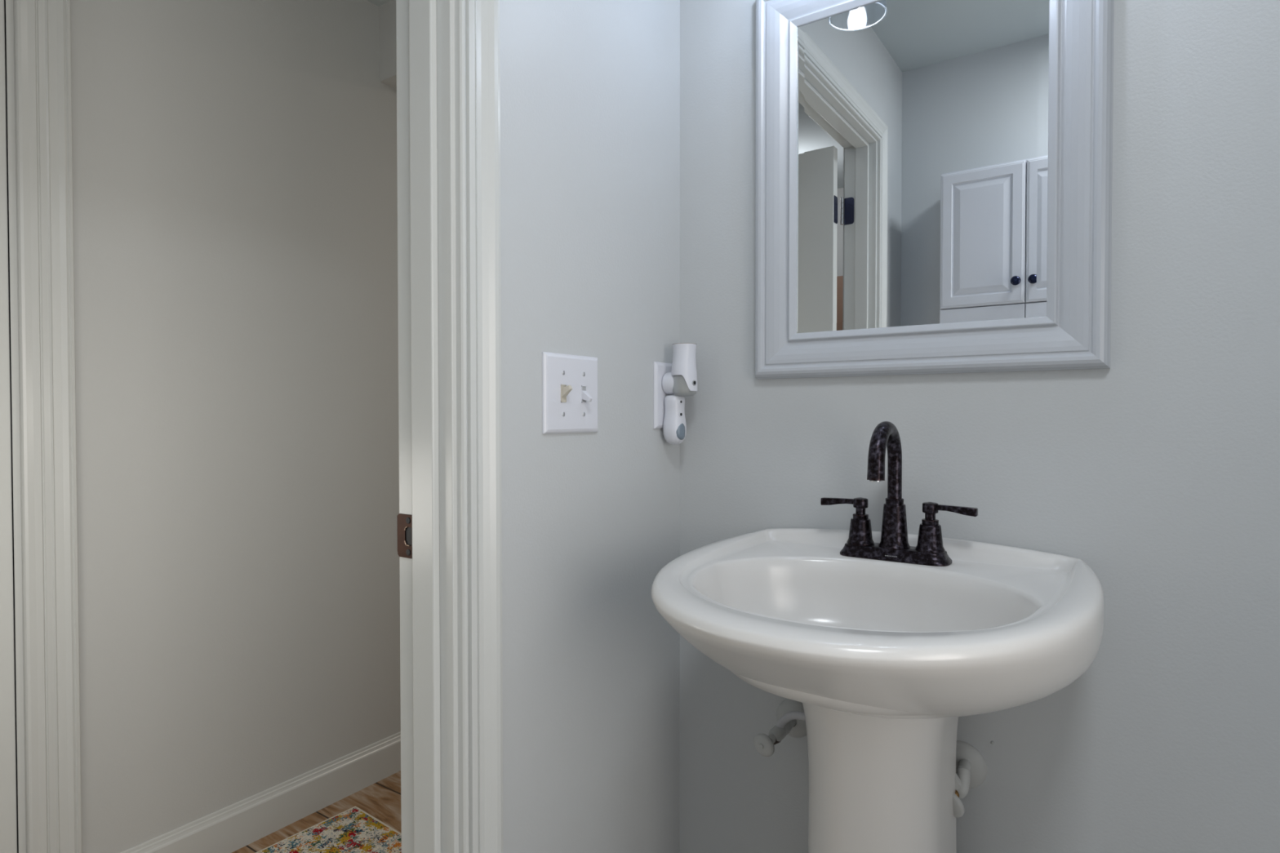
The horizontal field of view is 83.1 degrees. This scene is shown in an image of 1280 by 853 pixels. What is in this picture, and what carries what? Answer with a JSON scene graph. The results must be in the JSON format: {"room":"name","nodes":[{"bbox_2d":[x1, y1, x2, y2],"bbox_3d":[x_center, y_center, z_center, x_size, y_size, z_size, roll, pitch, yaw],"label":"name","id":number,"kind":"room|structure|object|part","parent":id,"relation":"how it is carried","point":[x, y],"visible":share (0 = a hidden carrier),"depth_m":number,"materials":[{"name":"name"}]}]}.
{"room":"bathroom","nodes":[
{"label":"bathroom","id":0,"kind":"room"},
{"bbox_2d":[4,0,400,852],"bbox_3d":[-1.023,-0.090,1.901,0.100,2.312,5.100,1,1,34],"label":"wall","id":1,"kind":"structure","parent":0,"point":[235,180],"depth_m":1.81,"materials":[{"name":"paint"}]},
{"bbox_2d":[0,0,17,852],"bbox_3d":[-1.501,0.089,1.157,0.039,1.962,0.760,1,1,34],"label":"door","id":2,"kind":"structure","parent":1,"relation":"in","point":[8,813],"depth_m":1.45,"materials":[{"name":"paint"}]},
{"bbox_2d":[4,0,26,852],"bbox_3d":[-1.524,0.082,1.171,0.101,1.992,0.788,1,1,34],"label":"trim","id":3,"kind":"structure","parent":1,"relation":"attached to","point":[9,19],"depth_m":1.46,"materials":[{"name":"paint"}]},
{"bbox_2d":[13,0,82,852],"bbox_3d":[-1.473,0.036,1.140,0.020,2.084,0.964,1,1,34],"label":"trim","id":4,"kind":"structure","parent":1,"relation":"attached to","point":[42,28],"depth_m":1.49,"materials":[{"name":"paint"}]},
{"bbox_2d":[120,731,400,852],"bbox_3d":[-0.374,0.994,2.764,0.014,0.114,2.975,1,1,34],"label":"baseboard","id":5,"kind":"structure","parent":1,"relation":"attached to","point":[232,828],"depth_m":1.91,"materials":[{"name":"paint"}]},
{"bbox_2d":[231,770,401,852],"bbox_3d":[-0.599,1.120,1.631,1.326,0.100,5.300,1,1,34],"label":"floor","id":6,"kind":"structure","parent":0,"point":[381,800],"depth_m":2.00,"materials":[{"name":"brown wood"}]},
{"bbox_2d":[255,806,401,852],"bbox_3d":[-0.957,1.072,1.249,0.666,0.008,1.406,1,1,38],"label":"area rug","id":7,"kind":"object","parent":6,"relation":"on","point":[353,830],"visible":0.92,"depth_m":1.85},
{"bbox_2d":[367,0,391,6],"bbox_3d":[0.121,-1.284,1.096,3.076,0.100,5.300,1,1,34],"label":"ceiling","id":8,"kind":"structure","parent":0,"point":[378,2],"depth_m":2.13,"materials":[{"name":"grey paint"}]},
{"bbox_2d":[378,0,396,88],"bbox_3d":[-0.300,-1.136,1.904,1.071,0.222,0.129,1,1,34],"label":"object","id":9,"kind":"structure","parent":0,"point":[387,11],"depth_m":2.13,"materials":[{"name":"paint"}]},
{"bbox_2d":[499,0,679,852],"bbox_3d":[-0.055,-0.080,1.238,0.105,2.312,5.100,1,1,34],"label":"wall","id":10,"kind":"structure","parent":0,"point":[590,89],"depth_m":1.12,"materials":[{"name":"paint"}]},
{"bbox_2d":[408,0,440,852],"bbox_3d":[-0.464,0.100,0.630,0.042,1.972,0.694,1,1,34],"label":"trim","id":11,"kind":"structure","parent":10,"relation":"attached to","point":[422,13],"depth_m":0.90,"materials":[{"name":"paint"}]},
{"bbox_2d":[395,0,458,852],"bbox_3d":[-0.470,0.091,0.634,0.105,1.990,0.730,1,1,34],"label":"trim","id":12,"kind":"structure","parent":10,"relation":"attached to","point":[445,8],"depth_m":0.90,"materials":[{"name":"paint"}]},
{"bbox_2d":[396,513,412,558],"bbox_3d":[-0.309,0.143,0.944,0.035,0.056,0.005,1,1,41],"label":"strike plate","id":13,"kind":"object","parent":12,"relation":"attached to","point":[404,522],"visible":1,"depth_m":0.94,"materials":[{"name":"brown metal"}]},
{"bbox_2d":[454,0,502,852],"bbox_3d":[-0.420,0.067,0.599,0.018,2.040,0.830,1,1,34],"label":"trim","id":14,"kind":"structure","parent":10,"relation":"attached to","point":[477,22],"depth_m":0.91,"materials":[{"name":"paint"}]},
{"bbox_2d":[542,351,597,434],"bbox_3d":[-0.095,-0.048,1.068,0.021,0.116,0.125,1,1,34],"label":"light switch","id":15,"kind":"object","parent":10,"relation":"attached to","point":[569,382],"visible":1,"depth_m":1.06,"materials":[{"name":"white plastic"}]},
{"bbox_2d":[653,361,675,428],"bbox_3d":[0.045,-0.055,1.286,0.007,0.117,0.070,1,1,34],"label":"electrical outlet","id":16,"kind":"object","parent":10,"relation":"attached to","point":[660,369],"visible":0.59,"depth_m":1.26,"materials":[{"name":"white plastic"}]},
{"bbox_2d":[662,398,664,414],"bbox_3d":[0.048,-0.035,1.284,0.001,0.034,0.034,1,1,34],"label":"receptacle","id":17,"kind":"object","parent":16,"relation":"attached to","point":[663,399],"depth_m":1.27,"materials":[{"name":"white plastic"}]},
{"bbox_2d":[662,395,686,444],"bbox_3d":[0.062,-0.012,1.275,0.039,0.086,0.043,1,1,34],"label":"night light","id":18,"kind":"object","parent":16,"relation":"attached to","point":[674,425],"visible":1,"depth_m":1.26,"materials":[{"name":"white plastic"}]},
{"bbox_2d":[662,342,697,394],"bbox_3d":[0.073,-0.099,1.266,0.060,0.091,0.046,1,1,34],"label":"night light","id":19,"kind":"object","parent":16,"relation":"attached to","point":[682,379],"visible":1,"depth_m":1.25,"materials":[{"name":"white plastic"}]},
{"bbox_3d":[0.078,-0.102,1.263,0.046,0.082,0.046,1,1,34],"label":"lamp shade","id":20,"kind":"part","parent":19,"relation":"part of","materials":[{"name":"white plastic"}]},
{"bbox_3d":[0.078,-0.075,1.263,0.022,0.032,0.022,1,1,34],"label":"bulb","id":21,"kind":"part","parent":19,"relation":"part of","materials":[{"name":"beige plastic"}]},
{"bbox_2d":[680,0,1279,852],"bbox_3d":[0.803,-0.075,0.892,1.700,2.312,0.100,1,1,34],"label":"wall","id":22,"kind":"structure","parent":0,"point":[1157,469],"depth_m":0.96,"materials":[{"name":"paint"}]},
{"bbox_2d":[753,698,806,756],"bbox_3d":[0.261,0.433,1.141,0.145,0.179,0.118,1,1,34],"label":"shutoff valve","id":23,"kind":"object","parent":22,"relation":"attached to","point":[791,719],"visible":0.69,"depth_m":1.16,"materials":[{"name":"paint"}]},
{"bbox_3d":[0.193,0.497,1.127,0.015,0.033,0.038,-1,1,-42],"label":"valve handle","id":24,"kind":"part","parent":23,"relation":"part of","materials":[{"name":"paint"}]},
{"bbox_2d":[755,0,1114,379],"bbox_3d":[0.406,-0.404,1.085,0.509,0.649,0.022,1,1,34],"label":"framed mirror","id":25,"kind":"object","parent":22,"relation":"attached to","point":[933,178],"visible":1,"depth_m":1.07,"materials":[{"name":"grey paint"}]},
{"bbox_2d":[796,0,1048,333],"bbox_3d":[0.409,-0.404,1.089,0.366,0.506,0.004,1,1,34],"label":"mirror glass","id":26,"kind":"object","parent":25,"relation":"attached to","point":[922,126],"depth_m":1.08,"materials":[{"name":"silver metal"}]},
{"bbox_2d":[952,740,986,817],"bbox_3d":[0.446,0.452,1.030,0.077,0.187,0.091,1,1,34],"label":"shutoff valve","id":27,"kind":"object","parent":22,"relation":"attached to","point":[971,765],"visible":0.54,"depth_m":1.04,"materials":[{"name":"paint"}]},
{"bbox_3d":[0.436,0.527,1.010,0.017,0.037,0.036,-1,1,-34],"label":"valve handle","id":28,"kind":"part","parent":27,"relation":"part of","materials":[{"name":"paint"}]},
{"bbox_3d":[0.321,1.142,0.252,1.750,0.100,1.735,1,1,34],"label":"floor","id":29,"kind":"structure","parent":0,"visible":0},
{"bbox_2d":[651,528,1103,852],"bbox_3d":[0.263,0.624,0.897,0.515,0.916,0.519,1,1,34],"label":"pedestal sink","id":30,"kind":"object","parent":29,"relation":"on","point":[883,660],"visible":0.98,"depth_m":0.89,"materials":[{"name":"ceramic"}]},
{"bbox_2d":[651,528,1103,719],"bbox_3d":[0.263,0.257,0.891,0.515,0.183,0.519,1,1,34],"label":"basin","id":31,"kind":"object","parent":30,"relation":"in","point":[997,627],"depth_m":0.79,"materials":[{"name":"white ceramic"}]},
{"bbox_2d":[820,421,977,566],"bbox_3d":[0.371,0.092,1.052,0.158,0.200,0.169,0,1,-12],"label":"faucet","id":32,"kind":"object","parent":30,"relation":"on","point":[893,546],"visible":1,"depth_m":1.03,"materials":[{"name":"brown metal"}]},
{"bbox_3d":[0.303,0.115,1.100,0.056,0.013,0.011,1,1,38],"label":"lever","id":33,"kind":"part","parent":32,"relation":"part of","materials":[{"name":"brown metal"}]},
{"bbox_3d":[0.330,0.147,1.080,0.040,0.056,0.040,1,1,34],"label":"handle","id":34,"kind":"part","parent":32,"relation":"part of","materials":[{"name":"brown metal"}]},
{"bbox_3d":[0.330,0.114,1.079,0.021,0.016,0.021,1,1,34],"label":"handle","id":35,"kind":"part","parent":32,"relation":"part of","materials":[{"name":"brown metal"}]},
{"bbox_3d":[0.344,0.050,1.011,0.023,0.115,0.114,1,1,34],"label":"spout","id":36,"kind":"part","parent":32,"relation":"part of","materials":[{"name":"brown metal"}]},
{"bbox_3d":[0.371,0.140,1.052,0.044,0.072,0.044,1,1,34],"label":"spout","id":37,"kind":"part","parent":32,"relation":"part of","materials":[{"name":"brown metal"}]},
{"bbox_3d":[0.371,0.184,1.052,0.155,0.017,0.054,1,1,34],"label":"plate","id":38,"kind":"part","parent":32,"relation":"part of","materials":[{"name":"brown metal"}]},
{"bbox_3d":[0.411,0.148,1.024,0.040,0.056,0.040,1,1,34],"label":"handle","id":39,"kind":"part","parent":32,"relation":"part of","materials":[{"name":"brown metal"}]},
{"bbox_3d":[0.411,0.115,1.023,0.021,0.016,0.021,1,1,34],"label":"handle","id":40,"kind":"part","parent":32,"relation":"part of","materials":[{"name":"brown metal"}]},
{"bbox_3d":[0.439,0.117,1.003,0.056,0.013,0.011,1,1,34],"label":"lever","id":41,"kind":"part","parent":32,"relation":"part of","materials":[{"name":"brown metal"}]}
]}

